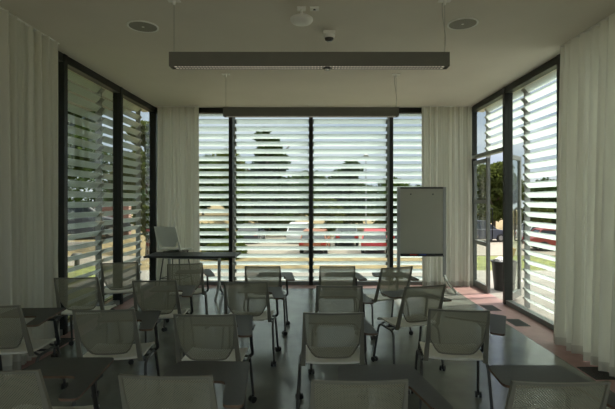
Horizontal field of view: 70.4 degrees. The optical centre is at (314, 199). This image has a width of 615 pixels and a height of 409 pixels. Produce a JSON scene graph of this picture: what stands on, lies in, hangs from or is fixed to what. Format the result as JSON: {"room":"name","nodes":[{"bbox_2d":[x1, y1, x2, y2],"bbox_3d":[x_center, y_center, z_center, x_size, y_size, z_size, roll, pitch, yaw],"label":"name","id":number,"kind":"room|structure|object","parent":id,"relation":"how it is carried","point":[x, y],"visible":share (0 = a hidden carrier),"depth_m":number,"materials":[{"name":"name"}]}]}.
{"room":"classroom","nodes":[
{"label":"classroom","id":0,"kind":"room"},
{"bbox_2d":[68,79,132,110],"bbox_3d":[-4.750,-1.922,3.560,2.500,0.230,10.620,0,0,0],"label":"roof","id":1,"kind":"structure","parent":0,"point":[69,80],"depth_m":7.84,"materials":[{"name":"grey metal"}]},
{"bbox_2d":[0,0,614,111],"bbox_3d":[-0.035,-1.912,3.560,6.930,0.250,10.620,0,0,0],"label":"ceiling","id":2,"kind":"structure","parent":0,"point":[510,39],"depth_m":4.88,"materials":[{"name":"paint"}]},
{"bbox_2d":[0,7,59,370],"bbox_3d":[-2.937,-0.074,3.633,0.243,3.424,2.679,0,0,0],"label":"curtain","id":3,"kind":"object","parent":2,"relation":"hanging from","point":[28,56],"visible":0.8,"depth_m":4.44,"materials":[{"name":"fabric"}]},
{"bbox_2d":[127,20,158,32],"bbox_3d":[-1.767,-1.780,4.480,0.310,0.014,0.310,0,0,0],"label":"ceiling speaker","id":4,"kind":"object","parent":2,"relation":"attached to","point":[143,26],"visible":1,"depth_m":4.47,"materials":[{"name":"white plastic"}]},
{"bbox_2d":[129,22,156,31],"bbox_3d":[-1.767,-1.779,4.480,0.274,0.002,0.274,0,0,0],"label":"grille","id":5,"kind":"object","parent":4,"relation":"attached to","point":[138,26],"depth_m":4.47,"materials":[{"name":"grey metal"}]},
{"bbox_2d":[156,106,199,285],"bbox_3d":[-2.607,-0.074,8.315,0.819,3.424,0.173,0,0,0],"label":"curtain","id":6,"kind":"object","parent":2,"relation":"hanging from","point":[178,128],"visible":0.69,"depth_m":8.32,"materials":[{"name":"fabric"}]},
{"bbox_2d":[290,6,312,25],"bbox_3d":[-0.125,-1.710,4.060,0.212,0.151,0.212,0,0,0],"label":"smoke detector","id":7,"kind":"object","parent":2,"relation":"attached to","point":[301,19],"visible":1,"depth_m":4.01,"materials":[{"name":"white plastic"}]},
{"bbox_2d":[167,0,450,70],"bbox_3d":[-0.050,-1.474,3.890,2.525,0.624,0.100,0,0,0],"label":"pendant lamp","id":8,"kind":"object","parent":2,"relation":"hanging from","point":[327,61],"visible":1,"depth_m":3.84,"materials":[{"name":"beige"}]},
{"bbox_2d":[174,66,443,68],"bbox_3d":[-0.050,-1.187,3.890,2.395,0.005,0.080,0,0,0],"label":"diffuser","id":9,"kind":"object","parent":8,"relation":"attached to","point":[175,67],"depth_m":3.88,"materials":[{"name":"beige plastic"}]},
{"bbox_2d":[222,73,400,116],"bbox_3d":[-0.056,-1.482,6.180,2.525,0.607,0.100,0,0,0],"label":"pendant lamp","id":10,"kind":"object","parent":2,"relation":"hanging from","point":[227,111],"visible":1,"depth_m":6.13,"materials":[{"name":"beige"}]},
{"bbox_2d":[310,6,318,10],"bbox_3d":[-0.005,-1.778,4.060,0.084,0.017,0.084,0,0,0],"label":"socket plate","id":11,"kind":"object","parent":2,"relation":"attached to","point":[312,8],"visible":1,"depth_m":4.04,"materials":[{"name":"white plastic"}]},
{"bbox_2d":[323,30,334,41],"bbox_3d":[0.150,-1.732,4.620,0.130,0.107,0.116,0,0,0],"label":"detector","id":12,"kind":"object","parent":2,"relation":"attached to","point":[328,35],"visible":1,"depth_m":4.57,"materials":[{"name":"white plastic"}]},
{"bbox_2d":[421,106,472,286],"bbox_3d":[2.518,-0.074,8.302,0.978,3.424,0.175,0,0,0],"label":"curtain","id":13,"kind":"object","parent":2,"relation":"hanging from","point":[446,130],"visible":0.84,"depth_m":8.30,"materials":[{"name":"fabric"}]},
{"bbox_2d":[447,17,478,29],"bbox_3d":[1.494,-1.780,4.410,0.304,0.014,0.304,0,0,0],"label":"ceiling speaker","id":14,"kind":"object","parent":2,"relation":"attached to","point":[463,23],"visible":1,"depth_m":4.39,"materials":[{"name":"white plastic"}]},
{"bbox_2d":[449,19,476,28],"bbox_3d":[1.494,-1.779,4.410,0.269,0.002,0.269,0,0,0],"label":"grille","id":15,"kind":"object","parent":14,"relation":"attached to","point":[456,23],"depth_m":4.40,"materials":[{"name":"grey metal"}]},
{"bbox_2d":[484,89,523,157],"bbox_3d":[3.345,-1.298,7.692,0.121,0.977,1.547,0,0,0],"label":"window blind","id":16,"kind":"object","parent":2,"relation":"attached to","point":[519,93],"visible":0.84,"depth_m":7.85,"materials":[{"name":"white metal"}]},
{"bbox_2d":[554,12,614,376],"bbox_3d":[2.836,-0.074,3.671,0.236,3.424,2.778,0,0,0],"label":"curtain","id":17,"kind":"object","parent":2,"relation":"hanging from","point":[584,302],"visible":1,"depth_m":4.45,"materials":[{"name":"fabric"}]},
{"bbox_2d":[0,285,614,408],"bbox_3d":[-0.035,1.710,3.460,6.230,0.121,10.120,0,0,0],"label":"floor","id":18,"kind":"structure","parent":0,"point":[274,387],"depth_m":4.60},
{"bbox_2d":[0,305,68,405],"bbox_3d":[-2.447,1.220,3.579,0.606,0.859,0.690,0,0,-3],"label":"chair","id":19,"kind":"object","parent":18,"relation":"on","point":[40,315],"visible":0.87,"depth_m":3.45,"materials":[{"name":"plastic"}]},
{"bbox_2d":[0,357,113,408],"bbox_3d":[-1.483,1.220,2.344,0.635,0.859,0.690,0,0,0],"label":"chair","id":20,"kind":"object","parent":18,"relation":"on","point":[85,372],"visible":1,"depth_m":2.31,"materials":[{"name":"plastic"}]},
{"bbox_2d":[58,51,65,335],"bbox_3d":[-3.125,-0.069,4.582,0.130,3.437,1.555,0,0,0],"label":"window","id":21,"kind":"structure","parent":18,"relation":"on","point":[61,57],"depth_m":5.32,"materials":[{"name":"metal"}]},
{"bbox_2d":[59,338,74,346],"bbox_3d":[-2.960,1.647,5.020,0.200,0.004,0.360,0,0,0],"label":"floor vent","id":22,"kind":"object","parent":18,"relation":"in","point":[63,341],"visible":0.33,"depth_m":5.11,"materials":[{"name":"metal"}]},
{"bbox_2d":[51,277,122,356],"bbox_3d":[-2.477,1.220,4.723,0.595,0.859,0.605,0,0,-7],"label":"chair","id":23,"kind":"object","parent":18,"relation":"on","point":[91,306],"visible":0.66,"depth_m":4.52,"materials":[{"name":"plastic"}]},
{"bbox_2d":[66,55,121,333],"bbox_3d":[-3.125,-0.069,6.138,0.130,3.437,1.555,0,0,0],"label":"window","id":24,"kind":"structure","parent":18,"relation":"on","point":[71,64],"depth_m":6.88,"materials":[{"name":"metal"}]},
{"bbox_2d":[72,308,164,408],"bbox_3d":[-1.548,1.220,3.461,0.604,0.859,0.690,0,0,-6],"label":"chair","id":25,"kind":"object","parent":18,"relation":"on","point":[149,320],"visible":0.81,"depth_m":3.23,"materials":[{"name":"plastic"}]},
{"bbox_2d":[97,262,144,328],"bbox_3d":[-2.555,1.220,5.774,0.608,0.859,0.606,0,0,-19],"label":"chair","id":26,"kind":"object","parent":18,"relation":"on","point":[110,281],"visible":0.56,"depth_m":5.57,"materials":[{"name":"plastic"}]},
{"bbox_2d":[122,88,156,303],"bbox_3d":[-3.125,-0.069,7.670,0.130,3.437,1.510,0,0,0],"label":"window","id":27,"kind":"structure","parent":18,"relation":"on","point":[127,95],"depth_m":8.39,"materials":[{"name":"metal"}]},
{"bbox_2d":[128,280,195,364],"bbox_3d":[-1.584,1.220,4.609,0.635,0.859,0.690,0,0,-3],"label":"chair","id":28,"kind":"object","parent":18,"relation":"on","point":[187,290],"visible":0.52,"depth_m":4.36,"materials":[{"name":"plastic"}]},
{"bbox_2d":[154,227,193,292],"bbox_3d":[-2.536,1.058,7.845,0.472,1.187,0.605,0,0,16],"label":"chair","id":29,"kind":"object","parent":18,"relation":"on","point":[167,237],"visible":0.9,"depth_m":7.66,"materials":[{"name":"grey plastic"}]},
{"bbox_2d":[118,361,249,408],"bbox_3d":[-0.652,1.220,2.284,0.635,0.859,0.690,0,0,2],"label":"chair","id":30,"kind":"object","parent":18,"relation":"on","point":[233,374],"visible":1,"depth_m":2.01,"materials":[{"name":"plastic"}]},
{"bbox_2d":[161,263,214,331],"bbox_3d":[-1.658,1.220,5.735,0.664,0.859,0.690,0,0,-13],"label":"chair","id":31,"kind":"object","parent":18,"relation":"on","point":[193,269],"visible":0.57,"depth_m":5.48,"materials":[{"name":"plastic"}]},
{"bbox_2d":[143,252,240,301],"bbox_3d":[-2.035,1.280,7.350,1.490,0.740,0.580,0,0,0],"label":"table","id":32,"kind":"object","parent":18,"relation":"on","point":[164,255],"visible":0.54,"depth_m":7.28,"materials":[{"name":"laminate"}]},
{"bbox_2d":[157,108,230,284],"bbox_3d":[-2.366,-0.069,8.495,1.468,3.437,0.130,0,0,0],"label":"window","id":33,"kind":"structure","parent":18,"relation":"on","point":[201,110],"depth_m":8.43,"materials":[{"name":"metal"}]},
{"bbox_2d":[172,314,256,408],"bbox_3d":[-0.763,1.220,3.336,0.615,0.859,0.690,0,0,0],"label":"chair","id":34,"kind":"object","parent":18,"relation":"on","point":[245,325],"visible":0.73,"depth_m":3.09,"materials":[{"name":"plastic"}]},
{"bbox_2d":[221,282,283,366],"bbox_3d":[-0.634,1.220,4.530,0.652,0.859,0.690,0,0,0],"label":"chair","id":35,"kind":"object","parent":18,"relation":"on","point":[277,292],"visible":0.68,"depth_m":4.29,"materials":[{"name":"plastic"}]},
{"bbox_2d":[243,266,294,335],"bbox_3d":[-0.583,1.220,5.525,0.674,0.859,0.690,0,0,0],"label":"chair","id":36,"kind":"object","parent":18,"relation":"on","point":[257,274],"visible":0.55,"depth_m":5.26,"materials":[{"name":"plastic"}]},
{"bbox_2d":[231,117,310,284],"bbox_3d":[-0.855,-0.069,8.495,1.554,3.437,0.130,0,0,0],"label":"window","id":37,"kind":"structure","parent":18,"relation":"on","point":[232,118],"depth_m":8.43,"materials":[{"name":"metal"}]},
{"bbox_2d":[295,312,377,408],"bbox_3d":[0.147,1.220,3.384,0.628,0.859,0.690,0,0,0],"label":"chair","id":38,"kind":"object","parent":18,"relation":"on","point":[349,354],"visible":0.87,"depth_m":3.15,"materials":[{"name":"plastic"}]},
{"bbox_2d":[314,266,366,335],"bbox_3d":[0.302,1.220,5.525,0.671,0.859,0.690,0,0,0],"label":"chair","id":39,"kind":"object","parent":18,"relation":"on","point":[328,275],"visible":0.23,"depth_m":5.24,"materials":[{"name":"plastic"}]},
{"bbox_2d":[308,285,373,374],"bbox_3d":[0.240,1.220,4.335,0.635,0.859,0.690,0,0,0],"label":"chair","id":40,"kind":"object","parent":18,"relation":"on","point":[324,293],"visible":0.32,"depth_m":4.07,"materials":[{"name":"plastic"}]},
{"bbox_2d":[311,117,390,284],"bbox_3d":[0.700,-0.069,8.495,1.555,3.437,0.130,0,0,0],"label":"window","id":41,"kind":"structure","parent":18,"relation":"on","point":[389,118],"depth_m":8.43,"materials":[{"name":"metal"}]},
{"bbox_2d":[310,364,452,408],"bbox_3d":[0.270,1.220,2.232,0.755,0.859,0.689,0,0,0],"label":"chair","id":42,"kind":"object","parent":18,"relation":"on","point":[401,378],"visible":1,"depth_m":1.95,"materials":[{"name":"plastic"}]},
{"bbox_2d":[354,266,418,339],"bbox_3d":[0.923,1.220,5.497,0.760,0.859,0.757,0,0,-22],"label":"chair","id":43,"kind":"object","parent":18,"relation":"on","point":[382,275],"visible":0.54,"depth_m":5.19,"materials":[{"name":"plastic"}]},
{"bbox_2d":[391,108,421,284],"bbox_3d":[2.253,-0.069,8.495,1.553,3.437,0.130,0,0,0],"label":"window","id":44,"kind":"structure","parent":18,"relation":"on","point":[401,110],"depth_m":8.43,"materials":[{"name":"metal"}]},
{"bbox_2d":[371,284,451,370],"bbox_3d":[0.958,1.220,4.339,0.653,0.859,0.690,0,0,-18],"label":"chair","id":45,"kind":"object","parent":18,"relation":"on","point":[420,318],"visible":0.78,"depth_m":4.11,"materials":[{"name":"plastic"}]},
{"bbox_2d":[388,187,457,294],"bbox_3d":[1.930,0.708,7.900,1.138,1.885,0.588,0,0,0],"label":"whiteboard","id":46,"kind":"object","parent":18,"relation":"on","point":[421,211],"visible":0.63,"depth_m":7.89,"materials":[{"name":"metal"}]},
{"bbox_2d":[400,255,443,255],"bbox_3d":[1.930,1.004,7.851,0.774,0.016,0.061,0,0,0],"label":"tray","id":47,"kind":"object","parent":46,"relation":"on","point":[400,255],"depth_m":7.83,"materials":[{"name":"metal"}]},
{"bbox_2d":[411,308,505,408],"bbox_3d":[1.177,1.220,3.487,0.794,0.859,0.770,0,0,7],"label":"chair","id":48,"kind":"object","parent":18,"relation":"on","point":[484,319],"visible":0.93,"depth_m":3.23,"materials":[{"name":"plastic"}]},
{"bbox_2d":[480,305,501,310],"bbox_3d":[2.680,1.647,6.660,0.200,0.004,0.340,0,0,0],"label":"floor vent","id":49,"kind":"object","parent":18,"relation":"in","point":[487,307],"visible":0.93,"depth_m":6.67,"materials":[{"name":"metal"}]},
{"bbox_2d":[472,150,523,303],"bbox_3d":[3.286,0.430,7.670,0.572,2.440,1.510,0,0,0],"label":"door","id":50,"kind":"structure","parent":18,"relation":"on","point":[485,287],"depth_m":7.67,"materials":[{"name":"metal"}]},
{"bbox_2d":[472,87,503,158],"bbox_3d":[3.055,-1.288,7.670,0.130,0.997,1.510,0,0,0],"label":"window","id":51,"kind":"structure","parent":50,"relation":"on","point":[498,95],"depth_m":7.83,"materials":[{"name":"metal"}]},
{"bbox_2d":[506,319,529,325],"bbox_3d":[2.720,1.647,5.860,0.200,0.004,0.340,0,0,0],"label":"floor vent","id":52,"kind":"object","parent":18,"relation":"in","point":[516,322],"visible":0.96,"depth_m":5.87,"materials":[{"name":"metal"}]},
{"bbox_2d":[504,55,557,330],"bbox_3d":[3.055,-0.069,6.138,0.130,3.437,1.555,0,0,0],"label":"window","id":53,"kind":"structure","parent":18,"relation":"on","point":[551,65],"depth_m":6.88,"materials":[{"name":"metal"}]},
{"bbox_2d":[489,365,614,408],"bbox_3d":[1.144,1.220,2.216,0.720,0.859,0.690,0,0,0],"label":"chair","id":54,"kind":"object","parent":18,"relation":"on","point":[513,377],"visible":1,"depth_m":1.93,"materials":[{"name":"plastic"}]},
{"bbox_2d":[558,54,559,124],"bbox_3d":[3.055,-0.069,4.582,0.130,3.437,1.555,0,0,0],"label":"window","id":55,"kind":"structure","parent":18,"relation":"on","point":[558,54],"depth_m":5.35,"materials":[{"name":"metal"}]},
{"bbox_2d":[577,367,614,379],"bbox_3d":[2.690,1.647,4.150,0.220,0.004,0.300,0,0,0],"label":"floor vent","id":56,"kind":"object","parent":18,"relation":"in","point":[598,375],"visible":0.8,"depth_m":4.13,"materials":[{"name":"metal"}]},
{"label":"outside","id":57,"kind":"structure","parent":0,"visible":0},
{"bbox_2d":[245,236,555,255],"bbox_3d":[31.550,3.380,33.100,76.900,0.100,13.800,0,0,0],"label":"car park","id":58,"kind":"structure","parent":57,"point":[496,248],"depth_m":28.75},
{"bbox_2d":[238,223,265,238],"bbox_3d":[-5.057,2.595,35.000,1.750,1.440,4.260,0,0,2],"label":"car","id":59,"kind":"object","parent":58,"relation":"on","point":[239,229],"visible":0.41,"depth_m":33.35,"materials":[{"name":"paint"}]},
{"bbox_2d":[286,222,308,238],"bbox_3d":[-1.211,2.545,35.200,1.750,1.540,4.260,0,0,4],"label":"car","id":60,"kind":"object","parent":58,"relation":"on","point":[288,229],"visible":0.36,"depth_m":33.43,"materials":[{"name":"paint"}]},
{"bbox_2d":[299,229,330,253],"bbox_3d":[0.065,2.595,28.400,1.750,1.440,4.260,0,0,6],"label":"car","id":61,"kind":"object","parent":58,"relation":"on","point":[302,236],"visible":0.44,"depth_m":26.76,"materials":[{"name":"paint"}]},
{"bbox_2d":[334,228,358,245],"bbox_3d":[2.346,2.595,33.000,1.750,1.440,4.260,0,0,2],"label":"car","id":62,"kind":"object","parent":58,"relation":"on","point":[337,229],"visible":0.54,"depth_m":30.98,"materials":[{"name":"paint"}]},
{"bbox_2d":[361,228,386,252],"bbox_3d":[3.936,2.595,28.600,1.750,1.440,4.260,0,0,8],"label":"car","id":63,"kind":"object","parent":58,"relation":"on","point":[365,229],"visible":0.3,"depth_m":26.92,"materials":[{"name":"paint"}]},
{"bbox_2d":[393,223,396,243],"bbox_3d":[6.385,2.520,32.000,1.750,1.590,4.260,0,0,10],"label":"car","id":64,"kind":"object","parent":58,"relation":"on","point":[394,229],"visible":0.02,"depth_m":30.09,"materials":[{"name":"paint"}]},
{"bbox_2d":[477,220,502,241],"bbox_3d":[13.245,2.470,35.000,4.260,1.690,1.750,0,0,-14],"label":"car","id":65,"kind":"object","parent":58,"relation":"on","point":[481,224],"visible":0.3,"depth_m":34.29,"materials":[{"name":"paint"}]},
{"bbox_2d":[515,222,542,239],"bbox_3d":[17.936,2.545,34.000,4.260,1.540,1.750,0,0,-8],"label":"car","id":66,"kind":"object","parent":58,"relation":"on","point":[531,228],"visible":0.06,"depth_m":33.76,"materials":[{"name":"paint"}]},
{"bbox_2d":[522,228,555,250],"bbox_3d":[16.296,2.595,29.000,4.260,1.440,1.750,0,0,8],"label":"car","id":67,"kind":"object","parent":58,"relation":"on","point":[541,230],"visible":0.23,"depth_m":28.41,"materials":[{"name":"paint"}]},
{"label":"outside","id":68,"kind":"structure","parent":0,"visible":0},
{"bbox_2d":[68,242,148,265],"bbox_3d":[-19.475,1.735,14.700,29.050,0.030,6.600,0,0,0],"label":"garden path","id":69,"kind":"structure","parent":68,"point":[91,258],"depth_m":12.73,"materials":[{"name":"beige concrete"}]},
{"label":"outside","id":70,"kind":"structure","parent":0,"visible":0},
{"bbox_2d":[68,206,516,321],"bbox_3d":[15.000,2.675,60.000,210.000,1.850,200.000,0,0,0],"label":"ground","id":71,"kind":"structure","parent":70,"point":[499,225],"depth_m":13.04,"materials":[{"name":"beige soil"}]},
{"bbox_2d":[68,177,94,201],"bbox_3d":[-18.848,-1.293,31.009,5.170,6.096,5.462,0,0,0],"label":"tree","id":72,"kind":"object","parent":71,"relation":"on","point":[74,199],"visible":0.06,"depth_m":31.85,"materials":[{"name":"green plant"}]},
{"bbox_2d":[68,111,102,127],"bbox_3d":[-9.231,-4.581,12.061,6.844,12.668,7.617,0,0,25],"label":"tree","id":73,"kind":"object","parent":71,"relation":"on","point":[70,113],"visible":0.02,"depth_m":14.14,"materials":[{"name":"green plant"}]},
{"bbox_2d":[68,70,102,315],"bbox_3d":[-3.415,-0.018,6.138,0.121,3.537,1.547,0,0,0],"label":"window blind","id":74,"kind":"object","parent":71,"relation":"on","point":[96,97],"visible":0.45,"depth_m":6.47,"materials":[{"name":"grey metal"}]},
{"bbox_2d":[68,118,106,179],"bbox_3d":[-13.628,-4.128,20.048,7.479,11.764,6.876,0,0,0],"label":"tree","id":75,"kind":"object","parent":71,"relation":"on","point":[75,125],"visible":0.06,"depth_m":20.44,"materials":[{"name":"green plant"}]},
{"bbox_2d":[68,207,132,237],"bbox_3d":[-10.581,0.945,19.800,4.260,1.540,1.750,0,0,-20],"label":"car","id":76,"kind":"object","parent":71,"relation":"on","point":[89,209],"visible":0.15,"depth_m":19.16,"materials":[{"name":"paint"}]},
{"bbox_2d":[92,201,130,235],"bbox_3d":[-9.950,0.910,21.450,1.800,1.680,0.400,0,0,0],"label":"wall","id":77,"kind":"structure","parent":71,"relation":"on","point":[124,207],"depth_m":21.30,"materials":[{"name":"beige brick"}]},
{"bbox_2d":[77,152,148,214],"bbox_3d":[-14.002,-0.876,30.435,4.550,5.265,5.491,0,0,42],"label":"tree","id":78,"kind":"object","parent":71,"relation":"on","point":[103,162],"visible":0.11,"depth_m":29.58,"materials":[{"name":"green plant"}]},
{"bbox_2d":[101,89,141,297],"bbox_3d":[-3.415,-0.018,7.692,0.121,3.537,1.547,0,0,0],"label":"window blind","id":79,"kind":"object","parent":71,"relation":"on","point":[137,116],"visible":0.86,"depth_m":7.88,"materials":[{"name":"grey metal"}]},
{"bbox_2d":[110,120,148,255],"bbox_3d":[-6.559,-0.452,17.099,2.550,5.306,2.911,0,0,-19],"label":"tree","id":80,"kind":"object","parent":71,"relation":"on","point":[145,124],"visible":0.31,"depth_m":16.36,"materials":[{"name":"green plant"}]},
{"bbox_2d":[199,161,221,208],"bbox_3d":[-10.854,-1.116,40.737,4.254,5.740,3.205,0,0,-12],"label":"shrub","id":81,"kind":"object","parent":71,"relation":"on","point":[200,162],"visible":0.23,"depth_m":40.43,"materials":[{"name":"green plant"}]},
{"bbox_2d":[199,154,225,214],"bbox_3d":[-13.235,-1.832,50.445,5.020,7.172,5.272,0,0,39],"label":"tree","id":82,"kind":"object","parent":71,"relation":"on","point":[212,162],"visible":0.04,"depth_m":49.98,"materials":[{"name":"green plant"}]},
{"bbox_2d":[200,222,226,245],"bbox_3d":[-6.934,2.415,29.077,2.453,1.939,1.905,0,0,0],"label":"shrub","id":83,"kind":"object","parent":71,"relation":"on","point":[201,229],"visible":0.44,"depth_m":28.49,"materials":[{"name":"green plant"}]},
{"bbox_2d":[201,243,247,259],"bbox_3d":[-2.716,1.566,13.120,1.386,0.721,1.215,0,0,0],"label":"shrub","id":84,"kind":"object","parent":71,"relation":"on","point":[213,244],"visible":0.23,"depth_m":12.89,"materials":[{"name":"green plant"}]},
{"bbox_2d":[207,148,247,208],"bbox_3d":[-11.997,-2.705,60.440,7.878,8.921,7.964,0,0,-9],"label":"tree","id":85,"kind":"object","parent":71,"relation":"on","point":[218,162],"visible":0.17,"depth_m":58.16,"materials":[{"name":"green plant"}]},
{"bbox_2d":[224,235,246,245],"bbox_3d":[-5.067,2.805,27.431,1.654,1.574,1.896,0,0,0],"label":"shrub","id":86,"kind":"object","parent":71,"relation":"on","point":[226,236],"visible":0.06,"depth_m":27.04,"materials":[{"name":"green plant"}]},
{"bbox_2d":[222,183,260,230],"bbox_3d":[-7.238,0.713,40.125,3.880,5.283,3.537,0,0,24],"label":"shrub","id":87,"kind":"object","parent":71,"relation":"on","point":[237,184],"visible":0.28,"depth_m":39.67,"materials":[{"name":"green plant"}]},
{"bbox_2d":[224,131,316,230],"bbox_3d":[-5.340,-2.369,48.550,11.055,11.828,8.347,0,0,31],"label":"tree","id":88,"kind":"object","parent":71,"relation":"on","point":[257,132],"visible":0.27,"depth_m":47.09,"materials":[{"name":"green plant"}]},
{"bbox_2d":[271,183,302,235],"bbox_3d":[-2.554,0.810,40.310,3.096,5.089,4.018,0,0,0],"label":"shrub","id":89,"kind":"object","parent":71,"relation":"on","point":[281,184],"visible":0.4,"depth_m":39.90,"materials":[{"name":"green plant"}]},
{"bbox_2d":[300,170,326,215],"bbox_3d":[-0.346,-0.338,58.614,5.319,7.387,7.483,0,0,34],"label":"tree","id":90,"kind":"object","parent":71,"relation":"on","point":[305,177],"visible":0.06,"depth_m":56.98,"materials":[{"name":"green plant"}]},
{"bbox_2d":[308,198,345,230],"bbox_3d":[1.012,1.405,40.090,3.785,3.898,4.011,0,0,0],"label":"shrub","id":91,"kind":"object","parent":71,"relation":"on","point":[315,199],"visible":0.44,"depth_m":38.98,"materials":[{"name":"green plant"}]},
{"bbox_2d":[318,161,383,223],"bbox_3d":[3.896,-0.563,48.327,6.182,7.836,7.529,0,0,-39],"label":"tree","id":92,"kind":"object","parent":71,"relation":"on","point":[347,162],"visible":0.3,"depth_m":46.41,"materials":[{"name":"green plant"}]},
{"bbox_2d":[363,154,368,223],"bbox_3d":[4.749,-0.475,40.600,0.560,7.650,0.552,0,0,0],"label":"street lamp","id":93,"kind":"object","parent":71,"relation":"on","point":[364,154],"visible":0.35,"depth_m":40.57,"materials":[{"name":"metal"}]},
{"bbox_2d":[367,191,396,230],"bbox_3d":[6.914,1.227,42.739,4.203,4.254,2.890,0,0,0],"label":"shrub","id":94,"kind":"object","parent":71,"relation":"on","point":[385,192],"visible":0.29,"depth_m":42.10,"materials":[{"name":"green plant"}]},
{"bbox_2d":[371,176,411,223],"bbox_3d":[9.244,0.248,51.925,6.114,6.218,7.261,0,0,-29],"label":"tree","id":95,"kind":"object","parent":71,"relation":"on","point":[382,184],"visible":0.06,"depth_m":50.58,"materials":[{"name":"green plant"}]},
{"bbox_2d":[477,161,523,227],"bbox_3d":[18.951,-0.403,46.312,6.686,7.516,5.359,0,0,7],"label":"tree","id":96,"kind":"object","parent":71,"relation":"on","point":[496,169],"visible":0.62,"depth_m":45.33,"materials":[{"name":"green plant"}]},
{"bbox_2d":[513,201,553,230],"bbox_3d":[21.366,1.872,42.437,4.131,3.711,5.018,0,0,0],"label":"shrub","id":97,"kind":"object","parent":71,"relation":"on","point":[532,209],"visible":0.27,"depth_m":41.09,"materials":[{"name":"green plant"}]},
{"bbox_2d":[530,177,556,223],"bbox_3d":[28.413,0.253,51.248,6.872,6.209,6.257,0,0,6],"label":"tree","id":98,"kind":"object","parent":71,"relation":"on","point":[548,199],"visible":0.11,"depth_m":50.42,"materials":[{"name":"green plant"}]},
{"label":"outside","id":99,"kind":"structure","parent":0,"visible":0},
{"bbox_2d":[68,266,112,319],"bbox_3d":[-9.800,1.740,2.690,12.400,0.020,17.380,0,0,0],"label":"lawn","id":100,"kind":"structure","parent":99,"point":[91,268],"depth_m":10.06,"materials":[{"name":"green plant"}]},
{"bbox_2d":[71,253,81,265],"bbox_3d":[-5.950,1.535,10.900,0.280,0.430,0.280,0,0,0],"label":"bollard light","id":101,"kind":"object","parent":100,"relation":"on","point":[76,262],"visible":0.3,"depth_m":10.84,"materials":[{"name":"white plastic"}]},
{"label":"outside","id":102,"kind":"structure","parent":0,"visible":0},
{"bbox_2d":[477,256,554,269],"bbox_3d":[31.600,2.580,18.350,56.800,1.700,15.300,0,0,0],"label":"lawn","id":103,"kind":"structure","parent":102,"point":[481,260],"depth_m":12.07,"materials":[{"name":"green plant"}]},
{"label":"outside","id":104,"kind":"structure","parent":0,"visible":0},
{"bbox_2d":[69,270,554,320],"bbox_3d":[1.700,1.730,0.800,15.600,0.040,19.600,0,0,0],"label":"pavement","id":105,"kind":"structure","parent":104,"point":[481,274],"depth_m":9.15,"materials":[{"name":"concrete"}]},
{"bbox_2d":[199,114,228,279],"bbox_3d":[-2.409,-0.018,8.785,1.547,3.537,0.121,0,0,0],"label":"window blind","id":106,"kind":"object","parent":105,"relation":"on","point":[201,121],"visible":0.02,"depth_m":8.76,"materials":[{"name":"white metal"}]},
{"bbox_2d":[234,117,308,280],"bbox_3d":[-0.855,-0.018,8.785,1.546,3.537,0.121,0,0,0],"label":"window blind","id":107,"kind":"object","parent":105,"relation":"on","point":[236,121],"visible":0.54,"depth_m":8.76,"materials":[{"name":"white metal"}]},
{"bbox_2d":[313,117,387,280],"bbox_3d":[0.700,-0.018,8.785,1.547,3.537,0.121,0,0,0],"label":"window blind","id":108,"kind":"object","parent":105,"relation":"on","point":[315,121],"visible":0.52,"depth_m":8.76,"materials":[{"name":"white metal"}]},
{"bbox_2d":[393,114,421,279],"bbox_3d":[2.255,-0.018,8.785,1.547,3.537,0.121,0,0,0],"label":"window blind","id":109,"kind":"object","parent":105,"relation":"on","point":[395,121],"visible":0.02,"depth_m":8.77,"materials":[{"name":"white metal"}]},
{"bbox_2d":[491,259,516,290],"bbox_3d":[3.600,1.433,8.300,0.480,0.555,0.480,0,0,0],"label":"waste bin","id":110,"kind":"object","parent":105,"relation":"on","point":[497,267],"visible":0.57,"depth_m":8.17,"materials":[{"name":"plastic"}]},
{"bbox_2d":[495,257,502,261],"bbox_3d":[3.499,1.156,8.274,0.160,0.163,0.159,0,0,0],"label":"crumpled paper","id":111,"kind":"object","parent":110,"relation":"in","point":[498,259],"visible":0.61,"depth_m":8.23,"materials":[{"name":"white paper"}]},
{"bbox_2d":[522,70,556,313],"bbox_3d":[3.345,-0.018,6.138,0.121,3.537,1.547,0,0,0],"label":"window blind","id":112,"kind":"object","parent":105,"relation":"on","point":[527,98],"visible":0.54,"depth_m":6.48,"materials":[{"name":"white metal"}]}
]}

